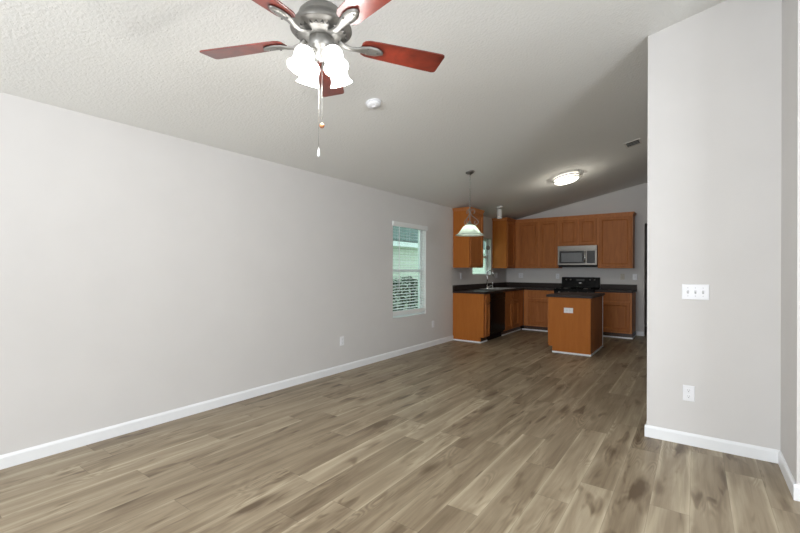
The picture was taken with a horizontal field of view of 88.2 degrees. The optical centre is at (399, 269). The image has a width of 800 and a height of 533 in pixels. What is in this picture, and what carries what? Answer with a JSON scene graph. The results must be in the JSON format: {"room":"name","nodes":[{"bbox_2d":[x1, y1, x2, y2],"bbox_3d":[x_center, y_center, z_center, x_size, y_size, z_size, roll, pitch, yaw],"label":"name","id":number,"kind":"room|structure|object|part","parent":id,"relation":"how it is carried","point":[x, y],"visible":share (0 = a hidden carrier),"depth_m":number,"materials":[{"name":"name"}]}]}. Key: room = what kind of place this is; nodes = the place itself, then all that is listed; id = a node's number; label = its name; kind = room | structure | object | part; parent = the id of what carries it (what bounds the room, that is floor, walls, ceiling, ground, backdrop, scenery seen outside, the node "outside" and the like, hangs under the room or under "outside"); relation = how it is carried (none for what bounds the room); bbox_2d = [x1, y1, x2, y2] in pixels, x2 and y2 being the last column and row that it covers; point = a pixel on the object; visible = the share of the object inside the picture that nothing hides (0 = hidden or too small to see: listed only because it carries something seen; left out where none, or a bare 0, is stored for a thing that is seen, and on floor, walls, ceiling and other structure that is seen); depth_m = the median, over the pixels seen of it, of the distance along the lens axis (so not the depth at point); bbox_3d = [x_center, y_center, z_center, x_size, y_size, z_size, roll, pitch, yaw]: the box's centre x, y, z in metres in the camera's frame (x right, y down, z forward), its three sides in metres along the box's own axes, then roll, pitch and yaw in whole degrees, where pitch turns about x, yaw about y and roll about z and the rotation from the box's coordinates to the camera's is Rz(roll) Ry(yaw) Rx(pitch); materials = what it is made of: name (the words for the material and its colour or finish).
{"room":"living room","nodes":[
{"label":"living room","id":0,"kind":"room"},
{"bbox_2d":[0,92,506,454],"bbox_3d":[-1.439,0.074,4.401,0.140,2.443,13.760,0,0,36],"label":"wall","id":1,"kind":"structure","parent":0,"point":[144,273],"depth_m":3.53,"materials":[{"name":"paint"}]},
{"bbox_2d":[0,335,452,469],"bbox_3d":[-2.160,1.248,3.267,0.014,0.089,10.800,0,0,36],"label":"baseboard","id":2,"kind":"structure","parent":1,"relation":"attached to","point":[11,459],"depth_m":3.57,"materials":[{"name":"white paint"}]},
{"bbox_2d":[340,336,343,345],"bbox_3d":[-0.736,0.906,5.258,0.009,0.115,0.072,0,0,36],"label":"outlet","id":3,"kind":"object","parent":1,"relation":"attached to","point":[342,337],"visible":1,"depth_m":5.25,"materials":[{"name":"white plastic"}]},
{"bbox_2d":[393,230,425,318],"bbox_3d":[0.109,0.012,6.555,0.132,1.459,0.925,0,0,36],"label":"window","id":4,"kind":"structure","parent":1,"relation":"in","point":[419,233],"depth_m":6.89,"materials":[{"name":"plastic"}]},
{"bbox_3d":[0.076,0.012,6.579,0.041,0.044,0.849,0,0,36],"label":"frame","id":5,"kind":"part","parent":4,"relation":"part of","materials":[{"name":"plastic"}]},
{"bbox_3d":[0.124,0.734,6.543,0.091,0.012,0.925,0,0,36],"label":"sill","id":6,"kind":"part","parent":4,"relation":"part of","materials":[{"name":"paint"}]},
{"bbox_2d":[392,221,427,315],"bbox_3d":[0.143,-0.018,6.530,0.092,1.420,0.967,0,0,36],"label":"window blind","id":7,"kind":"object","parent":4,"relation":"attached to","point":[394,223],"visible":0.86,"depth_m":6.52,"materials":[{"name":"white plastic"}]},
{"bbox_3d":[0.131,0.660,6.538,0.053,0.064,0.895,0,0,36],"label":"rail","id":8,"kind":"part","parent":7,"relation":"part of","materials":[{"name":"white plastic"}]},
{"bbox_2d":[452,207,484,267],"bbox_3d":[1.298,-0.590,7.787,0.362,1.100,0.629,0,0,36],"label":"upper cabinet","id":9,"kind":"object","parent":1,"relation":"attached to","point":[467,251],"visible":0.88,"depth_m":7.61,"materials":[{"name":"brown wood"}]},
{"bbox_3d":[1.122,-0.561,7.569,0.330,1.042,0.006,0,0,36],"label":"panel","id":10,"kind":"part","parent":9,"relation":"part of","materials":[{"name":"brown wood"}]},
{"bbox_3d":[1.299,-1.111,7.787,0.362,0.058,0.629,0,0,36],"label":"crown molding","id":11,"kind":"part","parent":9,"relation":"part of","materials":[{"name":"brown wood"}]},
{"bbox_3d":[1.437,-0.564,7.710,0.019,0.995,0.542,0,0,36],"label":"door","id":12,"kind":"part","parent":9,"relation":"part of","materials":[{"name":"brown wood"}]},
{"bbox_2d":[473,239,486,275],"bbox_3d":[1.683,-0.281,8.750,0.132,0.804,0.925,0,0,36],"label":"window","id":13,"kind":"structure","parent":1,"relation":"in","point":[485,240],"depth_m":9.11,"materials":[{"name":"plastic"}]},
{"bbox_2d":[492,217,515,267],"bbox_3d":[2.336,-0.586,9.236,0.362,1.100,0.560,0,0,36],"label":"upper cabinet","id":14,"kind":"object","parent":1,"relation":"attached to","point":[503,230],"visible":0.99,"depth_m":9.07,"materials":[{"name":"brown wood"}]},
{"bbox_3d":[2.180,-0.558,9.047,0.330,1.042,0.006,0,0,36],"label":"panel","id":15,"kind":"part","parent":14,"relation":"part of","materials":[{"name":"brown wood"}]},
{"bbox_3d":[2.328,-1.107,9.223,0.362,0.058,0.528,0,0,36],"label":"crown molding","id":16,"kind":"part","parent":14,"relation":"part of","materials":[{"name":"brown wood"}]},
{"bbox_3d":[2.466,-0.561,9.146,0.019,0.995,0.440,0,0,36],"label":"door","id":17,"kind":"part","parent":14,"relation":"part of","materials":[{"name":"brown wood"}]},
{"bbox_2d":[0,0,725,219],"bbox_3d":[1.144,-1.731,2.555,6.480,1.239,13.760,0,0,36],"label":"ceiling","id":18,"kind":"structure","parent":0,"point":[524,95],"depth_m":3.25,"materials":[{"name":"white paint"}]},
{"bbox_2d":[199,0,444,156],"bbox_3d":[-0.405,-1.090,2.014,1.287,1.058,1.250,0,0,36],"label":"ceiling fan","id":19,"kind":"object","parent":18,"relation":"hanging from","point":[322,25],"visible":1,"depth_m":2.01,"materials":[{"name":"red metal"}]},
{"bbox_3d":[-0.811,-1.149,2.154,0.455,0.037,0.144,0,0,14],"label":"blade","id":20,"kind":"part","parent":19,"relation":"part of","materials":[{"name":"brown wood"}]},
{"bbox_3d":[-0.620,-1.148,1.683,0.144,0.037,0.455,0,0,32],"label":"blade","id":21,"kind":"part","parent":19,"relation":"part of","materials":[{"name":"brown wood"}]},
{"bbox_3d":[-0.474,-1.007,1.970,0.119,0.136,0.131,0,0,36],"label":"lamp shade","id":22,"kind":"part","parent":19,"relation":"part of","materials":[{"name":"white glass"}]},
{"bbox_3d":[-0.472,-1.007,2.133,0.131,0.136,0.119,0,0,36],"label":"lamp shade","id":23,"kind":"part","parent":19,"relation":"part of","materials":[{"name":"white glass"}]},
{"bbox_3d":[-0.404,-0.829,2.050,0.004,0.454,0.003,0,0,36],"label":"pull chain","id":24,"kind":"part","parent":19,"relation":"part of","materials":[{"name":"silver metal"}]},
{"bbox_3d":[-0.421,-1.147,2.482,0.144,0.037,0.455,0,0,-4],"label":"blade","id":25,"kind":"part","parent":19,"relation":"part of","materials":[{"name":"brown wood"}]},
{"bbox_3d":[-0.316,-1.008,1.975,0.044,0.044,0.044,0,0,36],"label":"bulb","id":26,"kind":"part","parent":19,"relation":"part of","materials":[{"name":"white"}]},
{"bbox_3d":[-0.311,-1.007,1.967,0.131,0.136,0.119,0,0,36],"label":"lamp shade","id":27,"kind":"part","parent":19,"relation":"part of","materials":[{"name":"white glass"}]},
{"bbox_3d":[-0.309,-1.007,2.130,0.119,0.136,0.131,0,0,36],"label":"lamp shade","id":28,"kind":"part","parent":19,"relation":"part of","materials":[{"name":"white glass"}]},
{"bbox_3d":[-0.112,-1.146,1.719,0.144,0.037,0.455,0,0,-40],"label":"blade","id":29,"kind":"part","parent":19,"relation":"part of","materials":[{"name":"brown wood"}]},
{"bbox_3d":[0.010,-1.146,2.212,0.455,0.037,0.144,0,0,-22],"label":"blade","id":30,"kind":"part","parent":19,"relation":"part of","materials":[{"name":"brown wood"}]},
{"bbox_2d":[366,98,380,108],"bbox_3d":[-0.227,-1.422,3.542,0.135,0.059,0.136,0,0,41],"label":"smoke detector","id":31,"kind":"object","parent":18,"relation":"attached to","point":[374,103],"visible":1,"depth_m":3.50,"materials":[{"name":"white plastic"}]},
{"bbox_2d":[455,170,483,236],"bbox_3d":[0.977,-0.938,5.767,0.402,0.911,0.402,0,0,36],"label":"pendant lamp","id":32,"kind":"object","parent":18,"relation":"hanging from","point":[469,230],"visible":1,"depth_m":5.72,"materials":[{"name":"white glass"}]},
{"bbox_3d":[0.976,-0.555,5.767,0.402,0.146,0.402,0,0,36],"label":"lamp shade","id":33,"kind":"part","parent":32,"relation":"part of","materials":[{"name":"white glass"}]},
{"bbox_3d":[0.978,-1.087,5.767,0.020,0.477,0.020,0,0,-9],"label":"chain","id":34,"kind":"part","parent":32,"relation":"part of","materials":[{"name":"silver metal"}]},
{"bbox_2d":[497,206,502,218],"bbox_3d":[1.967,-1.141,8.156,0.122,0.252,0.120,0,0,36],"label":"spotlight","id":35,"kind":"object","parent":18,"relation":"attached to","point":[499,210],"visible":0.99,"depth_m":8.12,"materials":[{"name":"silver metal"}]},
{"bbox_2d":[553,172,579,184],"bbox_3d":[2.725,-1.492,6.761,0.408,0.158,0.408,0,0,18],"label":"ceiling light","id":36,"kind":"object","parent":18,"relation":"attached to","point":[567,178],"visible":1,"depth_m":6.64,"materials":[{"name":"white glass"}]},
{"bbox_2d":[624,138,641,148],"bbox_3d":[3.218,-1.744,5.694,0.197,0.051,0.260,0,0,36],"label":"ceiling vent","id":37,"kind":"object","parent":18,"relation":"in","point":[637,141],"visible":1,"depth_m":5.69,"materials":[{"name":"metal"}]},
{"bbox_2d":[0,326,799,532],"bbox_3d":[1.594,1.364,3.197,6.480,0.120,15.340,0,0,36],"label":"floor","id":38,"kind":"structure","parent":0,"point":[509,433],"depth_m":2.75,"materials":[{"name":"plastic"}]},
{"bbox_2d":[453,293,489,342],"bbox_3d":[1.312,0.866,7.584,0.629,0.874,0.288,0,0,36],"label":"base cabinet","id":39,"kind":"object","parent":38,"relation":"on","point":[471,312],"visible":0.98,"depth_m":7.46,"materials":[{"name":"brown wood"}]},
{"bbox_3d":[1.293,1.290,7.597,0.558,0.026,0.288,0,0,36],"label":"shoe molding","id":40,"kind":"part","parent":39,"relation":"part of","materials":[{"name":"white paint"}]},
{"bbox_3d":[1.579,0.517,7.432,0.019,0.135,0.175,0,0,36],"label":"drawer","id":41,"kind":"part","parent":39,"relation":"part of","materials":[{"name":"brown wood"}]},
{"bbox_3d":[1.578,0.897,7.432,0.019,0.565,0.175,0,0,36],"label":"door","id":42,"kind":"part","parent":39,"relation":"part of","materials":[{"name":"brown wood"}]},
{"bbox_2d":[487,292,504,340],"bbox_3d":[1.622,0.870,7.973,0.620,0.868,0.694,0,0,36],"label":"dishwasher","id":43,"kind":"object","parent":38,"relation":"on","point":[497,300],"visible":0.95,"depth_m":7.77,"materials":[{"name":"black metal"}]},
{"bbox_3d":[1.846,0.860,7.812,0.032,0.630,0.686,0,0,36],"label":"door","id":44,"kind":"part","parent":43,"relation":"part of","materials":[{"name":"black metal"}]},
{"bbox_3d":[1.849,0.489,7.810,0.038,0.101,0.686,0,0,36],"label":"control panel","id":45,"kind":"part","parent":43,"relation":"part of","materials":[{"name":"black ceramic"}]},
{"bbox_2d":[501,290,522,335],"bbox_3d":[2.123,0.869,8.714,0.626,0.874,1.090,0,0,36],"label":"base cabinet","id":46,"kind":"object","parent":38,"relation":"on","point":[513,299],"visible":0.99,"depth_m":8.47,"materials":[{"name":"brown wood"}]},
{"bbox_2d":[453,282,561,293],"bbox_3d":[2.277,0.360,8.375,1.274,0.140,2.694,0,0,36],"label":"countertop","id":47,"kind":"structure","parent":46,"relation":"on","point":[472,288],"depth_m":8.76,"materials":[{"name":"laminate"}]},
{"bbox_2d":[486,270,493,287],"bbox_3d":[1.881,0.192,8.645,0.161,0.386,0.149,0,0,14],"label":"faucet","id":48,"kind":"object","parent":47,"relation":"on","point":[487,286],"visible":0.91,"depth_m":8.63,"materials":[{"name":"silver metal"}]},
{"bbox_2d":[482,287,513,289],"bbox_3d":[2.050,0.484,8.617,0.465,0.196,0.830,0,0,36],"label":"sink","id":49,"kind":"object","parent":47,"relation":"in","point":[494,288],"visible":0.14,"depth_m":8.58,"materials":[{"name":"metal"}]},
{"bbox_3d":[2.175,0.518,8.263,0.019,0.135,0.370,0,0,36],"label":"false drawer","id":50,"kind":"part","parent":46,"relation":"part of","materials":[{"name":"brown wood"}]},
{"bbox_3d":[2.174,0.898,8.263,0.019,0.565,0.370,0,0,36],"label":"door","id":51,"kind":"part","parent":46,"relation":"part of","materials":[{"name":"brown wood"}]},
{"bbox_3d":[2.413,0.519,8.597,0.019,0.135,0.370,0,0,36],"label":"false drawer","id":52,"kind":"part","parent":46,"relation":"part of","materials":[{"name":"brown wood"}]},
{"bbox_3d":[2.412,0.899,8.597,0.019,0.565,0.370,0,0,36],"label":"door","id":53,"kind":"part","parent":46,"relation":"part of","materials":[{"name":"brown wood"}]},
{"bbox_2d":[522,290,553,331],"bbox_3d":[3.107,0.872,9.046,0.704,0.874,0.625,0,0,36],"label":"base cabinet","id":54,"kind":"object","parent":38,"relation":"on","point":[535,301],"visible":0.65,"depth_m":8.82,"materials":[{"name":"brown wood"}]},
{"bbox_3d":[2.962,1.295,8.846,0.704,0.026,0.015,0,0,36],"label":"shoe molding","id":55,"kind":"part","parent":54,"relation":"part of","materials":[{"name":"white paint"}]},
{"bbox_3d":[2.979,0.901,8.764,0.525,0.565,0.019,0,0,36],"label":"door","id":56,"kind":"part","parent":54,"relation":"part of","materials":[{"name":"brown wood"}]},
{"bbox_3d":[2.980,0.521,8.764,0.525,0.135,0.019,0,0,36],"label":"drawer","id":57,"kind":"part","parent":54,"relation":"part of","materials":[{"name":"brown wood"}]},
{"bbox_2d":[548,296,602,356],"bbox_3d":[2.915,0.871,6.823,0.655,0.874,1.029,0,0,36],"label":"kitchen island","id":58,"kind":"object","parent":38,"relation":"on","point":[579,332],"visible":0.88,"depth_m":6.43,"materials":[{"name":"brown wood"}]},
{"bbox_2d":[564,308,572,312],"bbox_3d":[2.618,0.630,6.415,0.135,0.080,0.009,0,0,36],"label":"outlet","id":59,"kind":"object","parent":58,"relation":"attached to","point":[566,310],"visible":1,"depth_m":6.41,"materials":[{"name":"white plastic"}]},
{"bbox_2d":[546,292,604,298],"bbox_3d":[2.923,0.413,6.830,0.680,0.038,1.070,0,0,36],"label":"island countertop","id":60,"kind":"structure","parent":58,"relation":"on","point":[560,294],"depth_m":6.59,"materials":[{"name":"laminate"}]},
{"bbox_3d":[2.945,1.295,6.800,0.576,0.026,1.029,0,0,36],"label":"shoe molding","id":61,"kind":"part","parent":58,"relation":"part of","materials":[{"name":"white paint"}]},
{"bbox_3d":[2.869,0.858,6.238,0.024,0.848,0.004,0,0,36],"label":"corner trim","id":62,"kind":"part","parent":58,"relation":"part of","materials":[{"name":"brown wood"}]},
{"bbox_3d":[3.171,0.872,6.652,0.006,0.874,1.009,0,0,36],"label":"panel","id":63,"kind":"part","parent":58,"relation":"part of","materials":[{"name":"brown wood"}]},
{"bbox_3d":[3.466,0.860,7.052,0.006,0.848,0.014,0,0,36],"label":"edge trim","id":64,"kind":"part","parent":58,"relation":"part of","materials":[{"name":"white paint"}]},
{"bbox_2d":[554,277,599,292],"bbox_3d":[3.675,0.703,8.572,0.762,1.095,0.721,0,0,36],"label":"range","id":65,"kind":"object","parent":38,"relation":"on","point":[569,284],"visible":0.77,"depth_m":8.68,"materials":[{"name":"black metal"}]},
{"bbox_3d":[3.508,0.462,8.337,0.758,0.115,0.033,0,0,36],"label":"control panel","id":66,"kind":"part","parent":65,"relation":"part of","materials":[{"name":"black ceramic"}]},
{"bbox_2d":[554,288,599,289],"bbox_3d":[3.676,0.395,8.572,0.762,0.019,0.600,0,0,36],"label":"cooktop","id":67,"kind":"object","parent":65,"relation":"in","point":[554,288],"depth_m":8.47,"materials":[{"name":"black ceramic"}]},
{"bbox_2d":[595,292,635,338],"bbox_3d":[4.287,0.875,8.200,0.656,0.874,0.625,0,0,36],"label":"base cabinet","id":68,"kind":"object","parent":38,"relation":"on","point":[619,309],"visible":0.67,"depth_m":7.92,"materials":[{"name":"brown wood"}]},
{"bbox_2d":[595,284,636,292],"bbox_3d":[4.291,0.366,8.195,0.666,0.140,0.637,0,0,36],"label":"countertop","id":69,"kind":"structure","parent":68,"relation":"on","point":[614,288],"depth_m":8.35,"materials":[{"name":"laminate"}]},
{"bbox_3d":[4.108,0.524,7.957,0.570,0.135,0.019,0,0,36],"label":"drawer","id":70,"kind":"part","parent":68,"relation":"part of","materials":[{"name":"brown wood"}]},
{"bbox_3d":[4.107,0.904,7.957,0.570,0.565,0.019,0,0,36],"label":"door","id":71,"kind":"part","parent":68,"relation":"part of","materials":[{"name":"brown wood"}]},
{"bbox_3d":[4.302,1.299,8.223,0.656,0.026,0.569,0,0,36],"label":"shoe molding","id":72,"kind":"part","parent":68,"relation":"part of","materials":[{"name":"white paint"}]},
{"bbox_2d":[507,183,646,335],"bbox_3d":[4.455,-0.387,8.557,4.600,3.399,0.140,0,0,36],"label":"wall","id":73,"kind":"structure","parent":0,"point":[632,199],"depth_m":8.53,"materials":[{"name":"paint"}]},
{"bbox_2d":[515,217,561,267],"bbox_3d":[2.958,-0.586,9.322,1.274,1.098,0.364,0,0,36],"label":"upper cabinet","id":74,"kind":"object","parent":73,"relation":"attached to","point":[536,239],"visible":0.84,"depth_m":9.08,"materials":[{"name":"brown wood"}]},
{"bbox_3d":[2.864,-0.559,9.194,0.420,0.995,0.019,0,0,36],"label":"door","id":75,"kind":"part","parent":74,"relation":"part of","materials":[{"name":"brown wood"}]},
{"bbox_3d":[3.094,-1.105,9.226,0.944,0.058,0.364,0,0,36],"label":"crown molding","id":76,"kind":"part","parent":74,"relation":"part of","materials":[{"name":"brown wood"}]},
{"bbox_3d":[3.217,-0.558,8.940,0.370,0.995,0.019,0,0,36],"label":"door","id":77,"kind":"part","parent":74,"relation":"part of","materials":[{"name":"brown wood"}]},
{"bbox_2d":[558,214,597,245],"bbox_3d":[3.790,-0.818,8.726,0.768,0.628,0.364,0,0,36],"label":"upper cabinet","id":78,"kind":"object","parent":73,"relation":"attached to","point":[579,230],"visible":0.9,"depth_m":8.59,"materials":[{"name":"brown wood"}]},
{"bbox_3d":[3.547,-0.790,8.704,0.360,0.530,0.019,0,0,36],"label":"door","id":79,"kind":"part","parent":78,"relation":"part of","materials":[{"name":"brown wood"}]},
{"bbox_2d":[558,245,597,266],"bbox_3d":[3.764,-0.282,8.691,0.762,0.441,0.443,0,0,36],"label":"microwave","id":80,"kind":"object","parent":78,"relation":"attached to","point":[584,255],"visible":1,"depth_m":8.53,"materials":[{"name":"silver metal"}]},
{"bbox_3d":[3.672,-0.257,8.564,0.762,0.311,0.020,0,0,36],"label":"door","id":81,"kind":"part","parent":80,"relation":"part of","materials":[{"name":"silver metal"}]},
{"bbox_3d":[3.884,-0.264,8.399,0.157,0.260,0.004,0,0,36],"label":"control panel","id":82,"kind":"part","parent":80,"relation":"part of","materials":[{"name":"black glass"}]},
{"bbox_3d":[3.791,-1.103,8.726,0.768,0.058,0.364,0,0,36],"label":"crown molding","id":83,"kind":"part","parent":78,"relation":"part of","materials":[{"name":"brown wood"}]},
{"bbox_3d":[3.858,-0.789,8.482,0.335,0.530,0.019,0,0,36],"label":"door","id":84,"kind":"part","parent":78,"relation":"part of","materials":[{"name":"brown wood"}]},
{"bbox_2d":[598,212,636,267],"bbox_3d":[4.369,-0.581,8.310,0.654,1.098,0.362,0,0,36],"label":"upper cabinet","id":85,"kind":"object","parent":73,"relation":"attached to","point":[616,231],"visible":1,"depth_m":8.19,"materials":[{"name":"brown wood"}]},
{"bbox_3d":[4.370,-1.101,8.310,0.654,0.058,0.362,0,0,36],"label":"crown molding","id":86,"kind":"part","parent":85,"relation":"part of","materials":[{"name":"brown wood"}]},
{"bbox_2d":[600,284,636,289],"bbox_3d":[4.470,0.348,8.446,0.666,0.102,0.020,0,0,36],"label":"backsplash","id":87,"kind":"structure","parent":73,"relation":"attached to","point":[602,286],"depth_m":8.44,"materials":[{"name":"laminate"}]},
{"bbox_2d":[636,331,643,335],"bbox_3d":[5.504,1.271,7.707,1.896,0.089,0.014,0,0,36],"label":"baseboard","id":88,"kind":"structure","parent":73,"relation":"attached to","point":[638,333],"depth_m":8.22,"materials":[{"name":"white paint"}]},
{"bbox_2d":[645,224,646,326],"bbox_3d":[5.946,0.017,8.546,2.362,2.600,1.580,0,0,36],"label":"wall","id":89,"kind":"structure","parent":0,"point":[645,224],"depth_m":9.57,"materials":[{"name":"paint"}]},
{"bbox_2d":[647,0,799,484],"bbox_3d":[3.940,-0.440,3.464,2.986,3.503,3.780,0,0,36],"label":"wall partition","id":90,"kind":"structure","parent":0,"point":[723,182],"depth_m":2.95,"materials":[{"name":"paint"}]},
{"bbox_2d":[683,385,694,401],"bbox_3d":[2.155,0.922,3.079,0.073,0.116,0.009,0,0,36],"label":"outlet","id":91,"kind":"object","parent":90,"relation":"attached to","point":[688,391],"visible":1,"depth_m":3.08,"materials":[{"name":"white plastic"}]},
{"bbox_2d":[682,284,708,299],"bbox_3d":[2.186,0.164,3.053,0.165,0.114,0.018,0,0,36],"label":"light switch","id":92,"kind":"object","parent":90,"relation":"attached to","point":[689,291],"visible":1,"depth_m":3.06,"materials":[{"name":"white plastic"}]},
{"bbox_2d":[644,421,799,500],"bbox_3d":[2.896,1.264,3.480,1.966,0.089,4.751,0,0,-1],"label":"baseboard","id":93,"kind":"structure","parent":90,"relation":"attached to","point":[711,443],"depth_m":2.93,"materials":[{"name":"white paint"}]},
{"label":"outside","id":94,"kind":"structure","parent":0,"visible":0},
{"bbox_3d":[-5.046,1.509,25.138,29.850,0.150,55.000,0,0,36],"label":"ground","id":95,"kind":"structure","parent":94,"visible":0},
{"bbox_2d":[393,276,417,310],"bbox_3d":[0.433,0.806,11.314,1.436,1.321,6.402,0,0,36],"label":"hedge","id":96,"kind":"object","parent":95,"relation":"on","point":[396,283],"visible":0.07,"depth_m":10.77,"materials":[{"name":"green plant"}]},
{"bbox_2d":[393,226,484,309],"bbox_3d":[2.619,-0.818,21.498,4.540,4.550,30.800,0,0,36],"label":"house","id":97,"kind":"structure","parent":95,"relation":"on","point":[406,248],"depth_m":14.98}
]}

